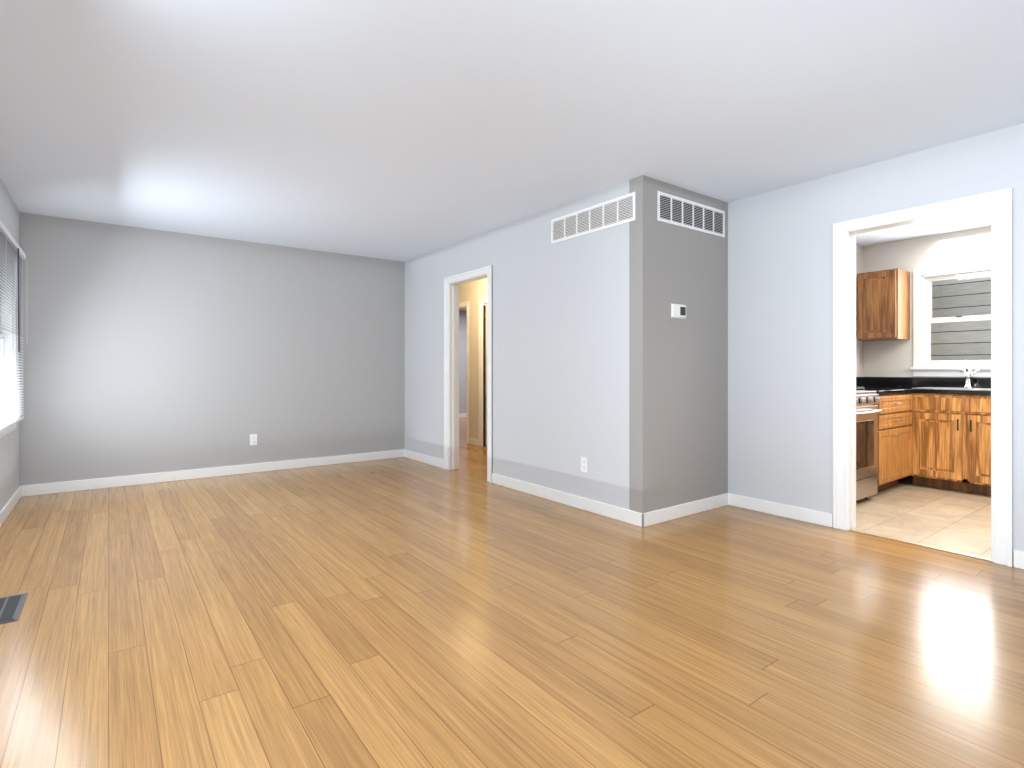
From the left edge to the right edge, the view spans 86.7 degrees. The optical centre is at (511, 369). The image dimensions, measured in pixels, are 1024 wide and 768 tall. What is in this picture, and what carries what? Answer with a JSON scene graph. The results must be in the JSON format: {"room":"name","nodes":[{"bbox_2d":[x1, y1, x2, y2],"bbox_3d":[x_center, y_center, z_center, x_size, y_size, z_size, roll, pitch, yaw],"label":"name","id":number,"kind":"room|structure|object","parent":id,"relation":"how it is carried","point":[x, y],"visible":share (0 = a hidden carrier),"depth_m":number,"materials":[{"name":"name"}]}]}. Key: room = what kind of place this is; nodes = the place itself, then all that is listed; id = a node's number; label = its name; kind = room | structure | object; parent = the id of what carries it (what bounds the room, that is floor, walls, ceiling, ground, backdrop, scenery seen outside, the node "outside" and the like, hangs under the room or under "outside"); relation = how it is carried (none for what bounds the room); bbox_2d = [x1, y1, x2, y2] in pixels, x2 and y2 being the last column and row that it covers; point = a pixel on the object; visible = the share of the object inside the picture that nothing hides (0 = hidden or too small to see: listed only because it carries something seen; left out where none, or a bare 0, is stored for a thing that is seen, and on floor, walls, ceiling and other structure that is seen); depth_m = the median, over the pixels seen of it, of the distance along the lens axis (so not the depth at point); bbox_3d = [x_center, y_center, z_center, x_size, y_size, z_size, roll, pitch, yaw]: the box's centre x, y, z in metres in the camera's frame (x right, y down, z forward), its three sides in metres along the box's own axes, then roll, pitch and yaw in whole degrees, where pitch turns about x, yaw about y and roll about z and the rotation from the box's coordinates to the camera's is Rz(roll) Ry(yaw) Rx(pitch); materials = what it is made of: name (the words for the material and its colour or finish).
{"room":"empty living room","nodes":[
{"label":"empty living room","id":0,"kind":"room"},
{"bbox_2d":[0,179,19,510],"bbox_3d":[-1.927,-0.130,1.464,0.120,2.440,8.090,0,0,-37],"label":"wall","id":1,"kind":"structure","parent":0,"point":[9,441],"depth_m":4.18,"materials":[{"name":"grey paint"}]},
{"bbox_2d":[0,418,16,437],"bbox_3d":[-3.455,0.422,3.562,0.170,0.105,2.050,0,0,-37],"label":"sill","id":2,"kind":"structure","parent":1,"relation":"attached to","point":[7,430],"depth_m":4.00,"materials":[{"name":"white paint"}]},
{"bbox_2d":[1,240,16,409],"bbox_3d":[-3.469,-0.282,3.552,0.136,1.345,2.010,0,0,-37],"label":"window","id":3,"kind":"structure","parent":1,"relation":"in","point":[6,315],"depth_m":4.31,"materials":[{"name":"white paint"}]},
{"bbox_2d":[0,220,25,431],"bbox_3d":[-3.380,-0.269,3.618,0.061,1.332,1.980,0,0,-37],"label":"window blinds","id":4,"kind":"object","parent":3,"relation":"attached to","point":[14,409],"visible":1,"depth_m":3.88,"materials":[{"name":"white plastic"}]},
{"bbox_2d":[0,485,23,526],"bbox_3d":[-1.874,1.042,1.504,0.014,0.095,7.850,0,0,-37],"label":"baseboard","id":5,"kind":"structure","parent":1,"relation":"attached to","point":[6,510],"depth_m":4.17,"materials":[{"name":"white paint"}]},
{"bbox_2d":[20,212,404,485],"bbox_3d":[-2.770,-0.130,5.803,3.705,2.440,0.120,0,0,-37],"label":"wall","id":6,"kind":"structure","parent":0,"point":[144,351],"depth_m":5.43,"materials":[{"name":"grey paint"}]},
{"bbox_2d":[24,449,403,496],"bbox_3d":[-2.766,1.042,5.723,3.555,0.095,0.014,0,0,-37],"label":"baseboard","id":7,"kind":"structure","parent":6,"relation":"attached to","point":[99,483],"depth_m":5.43,"materials":[{"name":"white paint"}]},
{"bbox_2d":[250,434,256,444],"bbox_3d":[-2.737,0.742,5.747,0.070,0.115,0.008,0,0,-37],"label":"outlet","id":8,"kind":"object","parent":6,"relation":"attached to","point":[253,439],"visible":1,"depth_m":5.74,"materials":[{"name":"white plastic"}]},
{"bbox_2d":[459,310,466,412],"bbox_3d":[-0.021,-0.130,10.713,4.250,2.440,4.220,0,0,-37],"label":"wall","id":9,"kind":"structure","parent":0,"point":[462,361],"depth_m":12.37,"materials":[{"name":"grey paint"}]},
{"bbox_2d":[459,278,486,438],"bbox_3d":[0.297,-0.130,6.824,0.120,2.440,5.401,0,0,-37],"label":"wall","id":10,"kind":"structure","parent":0,"point":[472,292],"depth_m":7.88,"materials":[{"name":"beige paint"}]},
{"bbox_2d":[459,301,469,443],"bbox_3d":[-0.849,0.042,8.366,0.158,2.096,0.948,0,0,-37],"label":"door frame","id":11,"kind":"structure","parent":10,"relation":"attached to","point":[464,305],"depth_m":7.95,"materials":[{"name":"white paint"}]},
{"bbox_2d":[478,298,486,446],"bbox_3d":[-0.133,0.042,7.403,0.158,2.096,0.948,0,0,-37],"label":"door frame","id":12,"kind":"structure","parent":10,"relation":"attached to","point":[482,302],"depth_m":7.71,"materials":[{"name":"white paint"}]},
{"bbox_2d":[483,304,486,446],"bbox_3d":[-0.166,0.080,7.380,0.120,2.020,0.760,0,0,-37],"label":"door leaf","id":13,"kind":"structure","parent":10,"relation":"in","point":[484,375],"depth_m":7.68,"materials":[{"name":"white paint"}]},
{"bbox_2d":[0,417,1023,767],"bbox_3d":[0.050,1.140,6.442,9.233,0.100,13.720,0,0,-37],"label":"floor","id":14,"kind":"structure","parent":0,"point":[396,613],"depth_m":2.23,"materials":[{"name":"brown wood"}]},
{"bbox_2d":[0,593,27,623],"bbox_3d":[-2.307,1.085,2.459,0.136,0.009,0.360,0,0,-37],"label":"floor vent","id":15,"kind":"object","parent":14,"relation":"in","point":[11,607],"visible":1,"depth_m":2.47,"materials":[{"name":"grey metal"}]},
{"bbox_2d":[459,413,466,417],"bbox_3d":[-1.204,1.042,12.305,4.010,0.095,0.014,0,0,-37],"label":"baseboard","id":16,"kind":"structure","parent":14,"relation":"on","point":[461,415],"depth_m":12.35,"materials":[{"name":"white paint"}]},
{"bbox_2d":[849,529,990,560],"bbox_3d":[2.517,1.087,3.388,0.038,0.006,0.775,0,0,-37],"label":"threshold strip","id":17,"kind":"object","parent":14,"relation":"on","point":[932,547],"visible":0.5,"depth_m":3.35,"materials":[{"name":"gold metal"}]},
{"bbox_2d":[0,0,1023,310],"bbox_3d":[0.050,-1.400,6.442,9.233,0.100,13.720,0,0,-37],"label":"ceiling","id":18,"kind":"structure","parent":0,"point":[400,130],"depth_m":2.76,"materials":[{"name":"white paint"}]},
{"bbox_2d":[405,180,628,509],"bbox_3d":[-0.207,-0.130,5.360,0.120,2.440,3.651,0,0,-37],"label":"wall","id":19,"kind":"structure","parent":0,"point":[560,359],"depth_m":4.60,"materials":[{"name":"grey paint"}]},
{"bbox_2d":[404,449,443,468],"bbox_3d":[-1.040,1.042,6.369,0.014,0.095,0.996,0,0,-37],"label":"baseboard","id":20,"kind":"structure","parent":19,"relation":"attached to","point":[416,456],"depth_m":6.33,"materials":[{"name":"white paint"}]},
{"bbox_2d":[444,265,491,482],"bbox_3d":[-0.413,0.042,5.637,0.158,2.096,0.918,0,0,-37],"label":"door frame","id":21,"kind":"structure","parent":19,"relation":"attached to","point":[451,370],"depth_m":5.91,"materials":[{"name":"white paint"}]},
{"bbox_2d":[492,473,647,526],"bbox_3d":[0.360,1.042,4.487,0.014,0.095,1.841,0,0,-37],"label":"baseboard","id":22,"kind":"structure","parent":19,"relation":"attached to","point":[611,511],"depth_m":4.27,"materials":[{"name":"white paint"}]},
{"bbox_2d":[581,457,587,472],"bbox_3d":[0.562,0.738,4.218,0.008,0.115,0.070,0,0,-37],"label":"outlet","id":23,"kind":"object","parent":19,"relation":"attached to","point":[584,464],"visible":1,"depth_m":4.21,"materials":[{"name":"white plastic"}]},
{"bbox_2d":[551,192,635,243],"bbox_3d":[0.597,-1.150,4.170,0.009,0.200,0.900,0,0,-37],"label":"air vent","id":24,"kind":"object","parent":19,"relation":"in","point":[610,213],"visible":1,"depth_m":4.12,"materials":[{"name":"white metal"}]},
{"bbox_2d":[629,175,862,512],"bbox_3d":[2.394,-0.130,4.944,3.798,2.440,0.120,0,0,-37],"label":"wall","id":25,"kind":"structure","parent":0,"point":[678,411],"depth_m":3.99,"materials":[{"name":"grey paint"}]},
{"bbox_2d":[671,303,685,318],"bbox_3d":[1.229,-0.430,3.987,0.160,0.104,0.023,0,0,-37],"label":"thermostat","id":26,"kind":"object","parent":25,"relation":"attached to","point":[678,310],"visible":1,"depth_m":3.97,"materials":[{"name":"white plastic"}]},
{"bbox_2d":[646,493,727,525],"bbox_3d":[1.336,1.042,4.074,1.031,0.095,0.014,0,0,-37],"label":"baseboard","id":27,"kind":"structure","parent":25,"relation":"attached to","point":[695,507],"depth_m":4.04,"materials":[{"name":"white paint"}]},
{"bbox_2d":[657,191,724,237],"bbox_3d":[1.371,-1.165,4.102,0.835,0.210,0.009,0,0,-37],"label":"air vent","id":28,"kind":"object","parent":25,"relation":"attached to","point":[678,211],"visible":1,"depth_m":4.08,"materials":[{"name":"white metal"}]},
{"bbox_2d":[728,123,1023,566],"bbox_3d":[3.046,-0.130,2.738,0.120,2.440,4.199,0,0,-37],"label":"wall","id":29,"kind":"structure","parent":0,"point":[780,345],"depth_m":3.90,"materials":[{"name":"grey paint"}]},
{"bbox_2d":[728,493,832,526],"bbox_3d":[1.986,1.042,4.052,0.014,0.095,0.766,0,0,-37],"label":"baseboard","id":30,"kind":"structure","parent":29,"relation":"attached to","point":[783,510],"depth_m":4.02,"materials":[{"name":"white paint"}]},
{"bbox_2d":[833,188,1012,566],"bbox_3d":[2.546,0.042,3.410,0.158,2.096,0.923,0,0,-37],"label":"door frame","id":31,"kind":"structure","parent":29,"relation":"attached to","point":[998,204],"depth_m":3.19,"materials":[{"name":"white paint"}]},
{"bbox_2d":[1014,550,1023,568],"bbox_3d":[3.464,1.042,2.064,0.014,0.095,2.321,0,0,-37],"label":"baseboard","id":32,"kind":"structure","parent":29,"relation":"attached to","point":[1018,555],"depth_m":2.97,"materials":[{"name":"white paint"}]},
{"bbox_2d":[854,476,990,558],"bbox_3d":[4.075,1.140,3.577,2.732,0.100,4.319,0,0,-37],"label":"floor","id":33,"kind":"structure","parent":0,"point":[907,510],"depth_m":4.00,"materials":[{"name":"beige tile"}]},
{"bbox_2d":[856,387,881,500],"bbox_3d":[2.602,0.617,4.546,0.760,0.944,0.706,0,0,-37],"label":"range","id":34,"kind":"object","parent":33,"relation":"on","point":[867,412],"visible":0.23,"depth_m":4.41,"materials":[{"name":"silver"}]},
{"bbox_2d":[856,377,913,394],"bbox_3d":[3.196,0.146,5.050,0.788,0.137,0.660,0,0,-37],"label":"countertop","id":35,"kind":"structure","parent":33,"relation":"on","point":[889,385],"depth_m":5.66,"materials":[{"name":"black stone"}]},
{"bbox_2d":[874,393,911,491],"bbox_3d":[3.474,0.653,5.241,1.458,0.871,0.680,0,0,-37],"label":"drawers","id":36,"kind":"object","parent":33,"relation":"on","point":[894,441],"visible":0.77,"depth_m":4.79,"materials":[{"name":"brown wood"}]},
{"bbox_2d":[910,393,990,495],"bbox_3d":[4.201,0.653,4.918,0.678,0.871,0.840,0,0,-37],"label":"base cabinet","id":37,"kind":"object","parent":33,"relation":"on","point":[951,441],"visible":0.81,"depth_m":4.81,"materials":[{"name":"brown wood"}]},
{"bbox_2d":[914,377,990,394],"bbox_3d":[4.799,0.146,4.119,0.674,0.137,4.065,0,0,-37],"label":"countertop","id":38,"kind":"structure","parent":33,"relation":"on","point":[919,382],"depth_m":5.18,"materials":[{"name":"black stone"}]},
{"bbox_2d":[916,387,990,394],"bbox_3d":[4.209,0.271,4.923,0.446,0.195,0.836,0,0,-37],"label":"sink","id":39,"kind":"object","parent":38,"relation":"in","point":[954,388],"visible":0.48,"depth_m":5.04,"materials":[{"name":"silver metal"}]},
{"bbox_2d":[959,361,978,387],"bbox_3d":[4.250,0.045,5.041,0.231,0.256,0.120,0,0,-37],"label":"kitchen faucet","id":40,"kind":"object","parent":38,"relation":"on","point":[965,367],"visible":1,"depth_m":5.10,"materials":[{"name":"silver metal"}]},
{"bbox_2d":[863,226,990,377],"bbox_3d":[5.158,-0.130,4.308,0.120,2.440,4.199,0,0,-37],"label":"wall","id":41,"kind":"structure","parent":0,"point":[890,358],"depth_m":5.61,"materials":[{"name":"white paint"}]},
{"bbox_2d":[857,268,909,340],"bbox_3d":[3.850,-0.660,5.641,0.378,0.700,0.370,0,0,-37],"label":"upper cabinet","id":42,"kind":"object","parent":41,"relation":"attached to","point":[883,305],"visible":1,"depth_m":5.53,"materials":[{"name":"brown wood"}]},
{"bbox_2d":[910,260,990,376],"bbox_3d":[4.505,-0.477,5.150,0.165,1.095,1.170,0,0,-37],"label":"window","id":43,"kind":"structure","parent":41,"relation":"attached to","point":[924,365],"depth_m":5.43,"materials":[{"name":"white paint"}]},
{"label":"outside","id":44,"kind":"structure","parent":0,"visible":0},
{"bbox_3d":[5.694,1.400,6.102,2.880,0.020,9.000,0,0,-37],"label":"ground","id":45,"kind":"structure","parent":44,"visible":0},
{"bbox_2d":[931,276,990,360],"bbox_3d":[5.521,-0.060,5.974,0.070,2.900,8.000,0,0,-37],"label":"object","id":46,"kind":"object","parent":45,"relation":"on","point":[943,343],"depth_m":6.34,"materials":[{"name":"grey wood"}]}
]}

